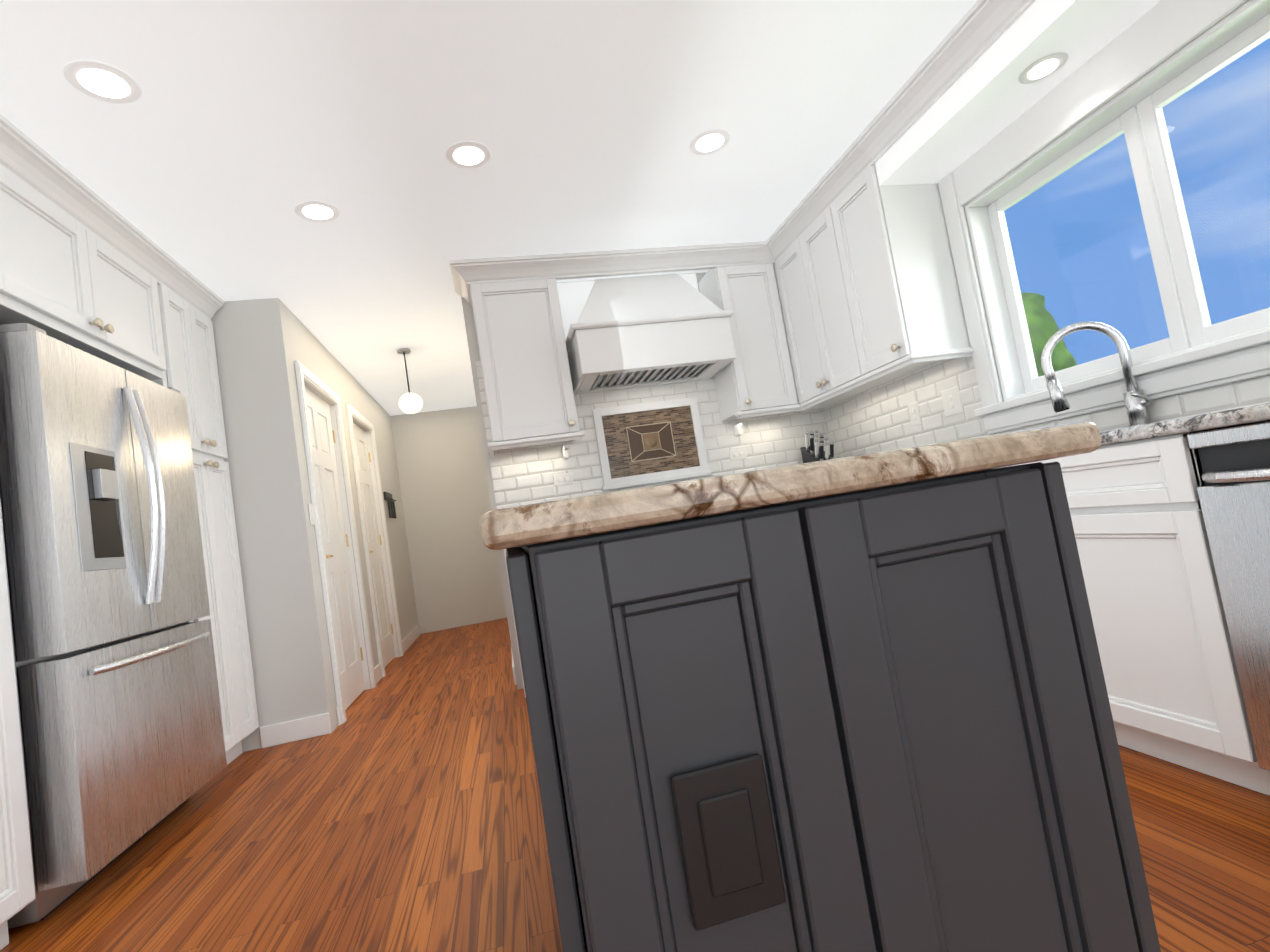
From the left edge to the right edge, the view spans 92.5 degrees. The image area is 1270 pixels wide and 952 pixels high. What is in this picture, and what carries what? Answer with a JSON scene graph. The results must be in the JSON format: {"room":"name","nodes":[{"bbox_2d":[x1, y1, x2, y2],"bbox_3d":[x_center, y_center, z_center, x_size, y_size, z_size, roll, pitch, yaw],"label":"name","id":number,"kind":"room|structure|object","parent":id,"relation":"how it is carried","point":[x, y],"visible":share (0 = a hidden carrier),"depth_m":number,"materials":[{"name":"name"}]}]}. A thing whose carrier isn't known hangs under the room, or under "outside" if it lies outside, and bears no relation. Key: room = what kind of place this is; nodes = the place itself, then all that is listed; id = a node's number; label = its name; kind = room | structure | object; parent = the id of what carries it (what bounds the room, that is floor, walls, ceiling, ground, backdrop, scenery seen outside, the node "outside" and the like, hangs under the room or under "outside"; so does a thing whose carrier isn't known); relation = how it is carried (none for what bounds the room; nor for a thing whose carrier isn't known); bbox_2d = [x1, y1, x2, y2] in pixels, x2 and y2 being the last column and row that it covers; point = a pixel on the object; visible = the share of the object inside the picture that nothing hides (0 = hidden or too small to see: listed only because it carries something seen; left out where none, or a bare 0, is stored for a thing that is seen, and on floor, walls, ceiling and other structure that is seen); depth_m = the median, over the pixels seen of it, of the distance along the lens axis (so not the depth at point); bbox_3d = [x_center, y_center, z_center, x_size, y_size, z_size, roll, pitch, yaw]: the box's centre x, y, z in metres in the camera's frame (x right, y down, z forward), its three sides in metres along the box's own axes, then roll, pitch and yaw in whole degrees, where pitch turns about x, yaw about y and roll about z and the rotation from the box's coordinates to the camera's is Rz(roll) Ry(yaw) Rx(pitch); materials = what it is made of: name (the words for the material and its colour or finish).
{"room":"kitchen","nodes":[
{"label":"kitchen","id":0,"kind":"room"},
{"bbox_2d":[0,149,171,380],"bbox_3d":[-2.389,-0.700,2.263,0.630,0.500,0.989,-8,-4,-13],"label":"upper cabinet","id":1,"kind":"object","parent":0,"relation":"attached to","point":[85,268],"depth_m":2.26,"materials":[{"name":"white paint"}]},
{"bbox_2d":[211,298,337,751],"bbox_3d":[-2.316,0.263,3.327,0.970,2.440,0.120,-8,-4,-13],"label":"wall","id":2,"kind":"structure","parent":0,"point":[289,652],"depth_m":3.34,"materials":[{"name":"white paint"}]},
{"bbox_2d":[260,713,330,747],"bbox_3d":[-1.814,1.360,3.252,0.340,0.110,0.013,-8,-4,-13],"label":"baseboard","id":3,"kind":"structure","parent":2,"relation":"attached to","point":[294,730],"depth_m":3.25,"materials":[{"name":"white paint"}]},
{"bbox_2d":[286,307,417,723],"bbox_3d":[-2.249,0.371,5.102,0.146,2.440,3.330,-8,-4,-13],"label":"wall","id":4,"kind":"structure","parent":0,"point":[366,585],"depth_m":4.34,"materials":[{"name":"white paint"}]},
{"bbox_2d":[308,504,314,524],"bbox_3d":[-1.848,0.219,3.482,0.010,0.120,0.080,-8,-4,-13],"label":"light switch","id":5,"kind":"object","parent":4,"relation":"attached to","point":[311,514],"visible":1,"depth_m":3.47,"materials":[{"name":"white plastic"}]},
{"bbox_2d":[375,663,381,683],"bbox_3d":[-1.887,1.452,4.453,0.013,0.110,0.260,-8,-4,-13],"label":"baseboard","id":6,"kind":"structure","parent":4,"relation":"attached to","point":[378,671],"depth_m":4.47,"materials":[{"name":"white paint"}]},
{"bbox_2d":[383,492,396,518],"bbox_3d":[-2.360,0.284,5.899,0.060,0.250,0.350,-8,-4,-13],"label":"hook rack","id":7,"kind":"object","parent":4,"relation":"attached to","point":[389,499],"visible":1,"depth_m":5.87,"materials":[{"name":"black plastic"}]},
{"bbox_2d":[402,624,420,652],"bbox_3d":[-2.228,1.614,6.062,0.013,0.110,1.225,-8,-4,-13],"label":"baseboard","id":8,"kind":"structure","parent":4,"relation":"attached to","point":[415,633],"depth_m":6.00,"materials":[{"name":"white paint"}]},
{"bbox_2d":[391,406,506,633],"bbox_3d":[-2.076,0.463,6.901,1.240,2.440,0.120,-8,-4,-13],"label":"wall","id":9,"kind":"structure","parent":0,"point":[454,559],"depth_m":6.83,"materials":[{"name":"white paint"}]},
{"bbox_2d":[511,647,516,684],"bbox_3d":[-1.070,1.377,5.286,0.013,0.110,3.260,-8,-4,-13],"label":"baseboard","id":10,"kind":"structure","parent":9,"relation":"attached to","point":[513,668],"depth_m":3.70,"materials":[{"name":"white paint"}]},
{"bbox_2d":[0,0,976,415],"bbox_3d":[-0.471,-1.400,1.615,4.850,0.030,11.800,-8,-4,-13],"label":"ceiling","id":11,"kind":"structure","parent":0,"point":[224,144],"depth_m":2.30,"materials":[{"name":"white paint"}]},
{"bbox_2d":[63,60,141,103],"bbox_3d":[-1.603,-1.185,1.836,0.180,0.004,0.180,-8,-4,-13],"label":"recessed light","id":12,"kind":"object","parent":11,"relation":"in","point":[102,81],"visible":1,"depth_m":1.83,"materials":[{"name":"white"}]},
{"bbox_2d":[295,201,339,221],"bbox_3d":[-1.397,-1.162,2.679,0.180,0.004,0.180,-8,-4,-13],"label":"recessed light","id":13,"kind":"object","parent":11,"relation":"in","point":[317,211],"visible":1,"depth_m":2.67,"materials":[{"name":"white"}]},
{"bbox_2d":[397,348,422,413],"bbox_3d":[-1.742,-0.722,4.667,0.180,0.499,0.175,-8,-4,-13],"label":"pendant light","id":14,"kind":"object","parent":11,"relation":"hanging from","point":[410,403],"visible":1,"depth_m":4.61,"materials":[{"name":"white glass"}]},
{"bbox_2d":[445,141,490,168],"bbox_3d":[-0.672,-1.293,2.455,0.180,0.004,0.180,-8,-4,-13],"label":"recessed light","id":15,"kind":"object","parent":11,"relation":"in","point":[468,154],"visible":1,"depth_m":2.45,"materials":[{"name":"white"}]},
{"bbox_2d":[689,129,729,154],"bbox_3d":[0.323,-1.440,2.630,0.180,0.004,0.180,-8,-4,-13],"label":"recessed light","id":16,"kind":"object","parent":11,"relation":"in","point":[711,141],"visible":1,"depth_m":2.62,"materials":[{"name":"white"}]},
{"bbox_2d":[0,618,1269,951],"bbox_3d":[-0.079,1.048,1.451,4.850,0.060,11.800,-8,-4,-13],"label":"floor","id":17,"kind":"structure","parent":0,"point":[400,810],"depth_m":1.82,"materials":[{"name":"brown wood"}]},
{"bbox_2d":[0,309,35,949],"bbox_3d":[-2.071,0.135,1.394,0.630,2.360,0.670,-8,-4,-13],"label":"tall cabinet","id":18,"kind":"object","parent":17,"relation":"on","point":[17,888],"depth_m":1.67,"materials":[{"name":"white paint"}]},
{"bbox_2d":[0,323,226,928],"bbox_3d":[-2.110,0.487,2.208,0.753,1.785,0.910,-8,-4,-13],"label":"refrigerator","id":19,"kind":"object","parent":17,"relation":"on","point":[122,735],"visible":1,"depth_m":1.99,"materials":[{"name":"silver metal"}]},
{"bbox_2d":[153,273,258,764],"bbox_3d":[-2.400,0.292,2.949,0.630,2.360,0.546,-8,-4,-13],"label":"tall cabinet","id":20,"kind":"object","parent":17,"relation":"on","point":[190,326],"depth_m":3.06,"materials":[{"name":"white paint"}]},
{"bbox_2d":[504,549,525,697],"bbox_3d":[-0.409,0.749,3.357,0.510,0.884,0.632,-8,-4,-13],"label":"base cabinet","id":21,"kind":"object","parent":17,"relation":"on","point":[514,620],"depth_m":2.98,"materials":[{"name":"white paint"}]},
{"bbox_2d":[506,462,1160,951],"bbox_3d":[0.164,0.494,0.908,0.580,0.884,0.688,-8,-4,-13],"label":"base cabinet","id":22,"kind":"object","parent":17,"relation":"on","point":[872,720],"visible":0.96,"depth_m":0.57,"materials":[{"name":"grey paint"}]},
{"bbox_2d":[479,421,1100,549],"bbox_3d":[0.056,0.065,1.220,0.665,0.035,1.300,-8,-4,-13],"label":"countertop","id":23,"kind":"structure","parent":22,"relation":"on","point":[518,526],"depth_m":0.57,"materials":[{"name":"stone"}]},
{"bbox_2d":[994,455,1085,519],"bbox_3d":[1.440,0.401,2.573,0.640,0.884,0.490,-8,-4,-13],"label":"base cabinet","id":24,"kind":"object","parent":17,"relation":"on","point":[1069,466],"depth_m":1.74,"materials":[{"name":"white paint"}]},
{"bbox_2d":[1100,403,1269,445],"bbox_3d":[1.541,-0.137,1.766,0.648,0.035,4.711,-8,-4,-13],"label":"countertop","id":25,"kind":"structure","parent":24,"relation":"on","point":[1250,414],"depth_m":1.40,"materials":[{"name":"stone"}]},
{"bbox_2d":[800,430,833,462],"bbox_3d":[1.170,-0.128,3.832,0.126,0.336,0.270,-8,-4,-13],"label":"knife block","id":26,"kind":"object","parent":25,"relation":"on","point":[812,452],"visible":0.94,"depth_m":3.81,"materials":[{"name":"black plastic"}]},
{"bbox_2d":[1041,321,1151,427],"bbox_3d":[1.629,-0.352,2.140,0.232,0.409,0.224,-8,-4,-13],"label":"faucet","id":27,"kind":"object","parent":25,"relation":"on","point":[1136,400],"visible":0.9,"depth_m":2.13,"materials":[{"name":"silver metal"}]},
{"bbox_2d":[1102,428,1212,445],"bbox_3d":[1.540,0.015,1.986,0.460,0.230,0.830,-8,-4,-13],"label":"undermount sink","id":28,"kind":"object","parent":25,"relation":"in","point":[1154,437],"depth_m":2.03,"materials":[{"name":"grey metal"}]},
{"bbox_2d":[1072,512,1269,795],"bbox_3d":[1.598,0.476,1.926,0.640,0.600,0.940,-8,-4,-13],"label":"base cabinet","id":29,"kind":"object","parent":17,"relation":"on","point":[1171,678],"depth_m":1.55,"materials":[{"name":"white paint"}]},
{"bbox_2d":[1187,421,1269,770],"bbox_3d":[1.692,0.268,1.171,0.674,0.881,0.600,-8,-4,-13],"label":"dishwasher","id":30,"kind":"object","parent":17,"relation":"on","point":[1234,496],"visible":1,"depth_m":1.36,"materials":[{"name":"silver metal"}]},
{"bbox_2d":[461,272,826,688],"bbox_3d":[0.266,-0.108,3.964,2.400,2.440,0.156,-8,-4,-13],"label":"wall","id":31,"kind":"structure","parent":0,"point":[649,443],"depth_m":3.85,"materials":[{"name":"white paint"}]},
{"bbox_2d":[557,273,735,393],"bbox_3d":[0.044,-0.954,3.684,0.973,0.720,0.515,-8,-4,-13],"label":"range hood","id":32,"kind":"object","parent":31,"relation":"attached to","point":[632,330],"visible":0.94,"depth_m":3.51,"materials":[{"name":"white paint"}]},
{"bbox_2d":[476,353,829,508],"bbox_3d":[0.192,-0.333,3.923,2.242,1.059,0.006,-8,-4,-13],"label":"tile backsplash","id":33,"kind":"structure","parent":31,"relation":"attached to","point":[521,476],"depth_m":3.88,"materials":[{"name":"white tile"}]},
{"bbox_2d":[553,473,573,485],"bbox_3d":[-0.442,0.021,3.744,0.120,0.070,0.010,-8,-4,-13],"label":"electrical outlet","id":34,"kind":"object","parent":33,"relation":"attached to","point":[562,479],"visible":1,"depth_m":3.74,"materials":[{"name":"white plastic"}]},
{"bbox_2d":[729,448,746,460],"bbox_3d":[0.678,-0.141,3.998,0.120,0.070,0.010,-8,-4,-13],"label":"electrical outlet","id":35,"kind":"object","parent":33,"relation":"attached to","point":[738,454],"visible":1,"depth_m":4.00,"materials":[{"name":"white plastic"}]},
{"bbox_2d":[449,140,973,459],"bbox_3d":[0.244,-0.815,3.259,2.308,1.128,1.399,-8,-4,-13],"label":"upper cabinet","id":36,"kind":"object","parent":31,"relation":"attached to","point":[840,284],"visible":0.98,"depth_m":3.42,"materials":[{"name":"white paint"}]},
{"bbox_2d":[855,0,1159,185],"bbox_3d":[1.888,-1.778,-0.294,0.418,0.218,6.431,-8,-4,-13],"label":"soffit","id":37,"kind":"structure","parent":0,"point":[960,96],"depth_m":2.25,"materials":[{"name":"white paint"}]},
{"bbox_2d":[1018,52,1068,83],"bbox_3d":[1.432,-1.427,2.134,0.150,0.006,0.150,-8,-4,-13],"label":"recessed light","id":38,"kind":"object","parent":37,"relation":"in","point":[1044,67],"visible":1,"depth_m":2.12,"materials":[{"name":"white paint"}]},
{"bbox_2d":[963,2,1267,433],"bbox_3d":[2.189,-0.652,0.429,0.160,2.440,7.940,-8,-4,-13],"label":"wall","id":39,"kind":"structure","parent":0,"point":[982,296],"depth_m":2.71,"materials":[{"name":"white paint"}]},
{"bbox_2d":[822,356,1269,458],"bbox_3d":[1.716,-0.402,2.291,0.006,0.499,3.811,-8,-4,-13],"label":"tile backsplash","id":40,"kind":"structure","parent":39,"relation":"attached to","point":[875,419],"depth_m":3.09,"materials":[{"name":"white tile"}]},
{"bbox_2d":[908,402,921,425],"bbox_3d":[1.498,-0.332,3.260,0.010,0.120,0.080,-8,-4,-13],"label":"electrical outlet","id":41,"kind":"object","parent":40,"relation":"attached to","point":[914,413],"visible":1,"depth_m":3.25,"materials":[{"name":"white plastic"}]},
{"bbox_2d":[941,386,962,416],"bbox_3d":[1.555,-0.364,2.987,0.010,0.130,0.120,-8,-4,-13],"label":"light switch","id":42,"kind":"object","parent":40,"relation":"attached to","point":[951,401],"visible":1,"depth_m":2.98,"materials":[{"name":"white plastic"}]},
{"bbox_2d":[938,0,1269,433],"bbox_3d":[1.756,-0.874,2.075,0.205,1.210,1.620,-8,-4,-13],"label":"window","id":43,"kind":"structure","parent":39,"relation":"in","point":[1196,350],"depth_m":2.13,"materials":[{"name":"white paint"}]},
{"bbox_3d":[17.841,0.023,21.168,38.670,0.100,46.000,-8,-4,-13],"label":"ground","id":44,"kind":"structure","parent":0,"visible":0},
{"bbox_2d":[1021,292,1076,376],"bbox_3d":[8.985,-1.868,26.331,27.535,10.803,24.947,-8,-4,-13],"label":"tree","id":45,"kind":"object","parent":44,"relation":"on","point":[1057,364],"depth_m":21.57,"materials":[{"name":"green plant"}]}
]}

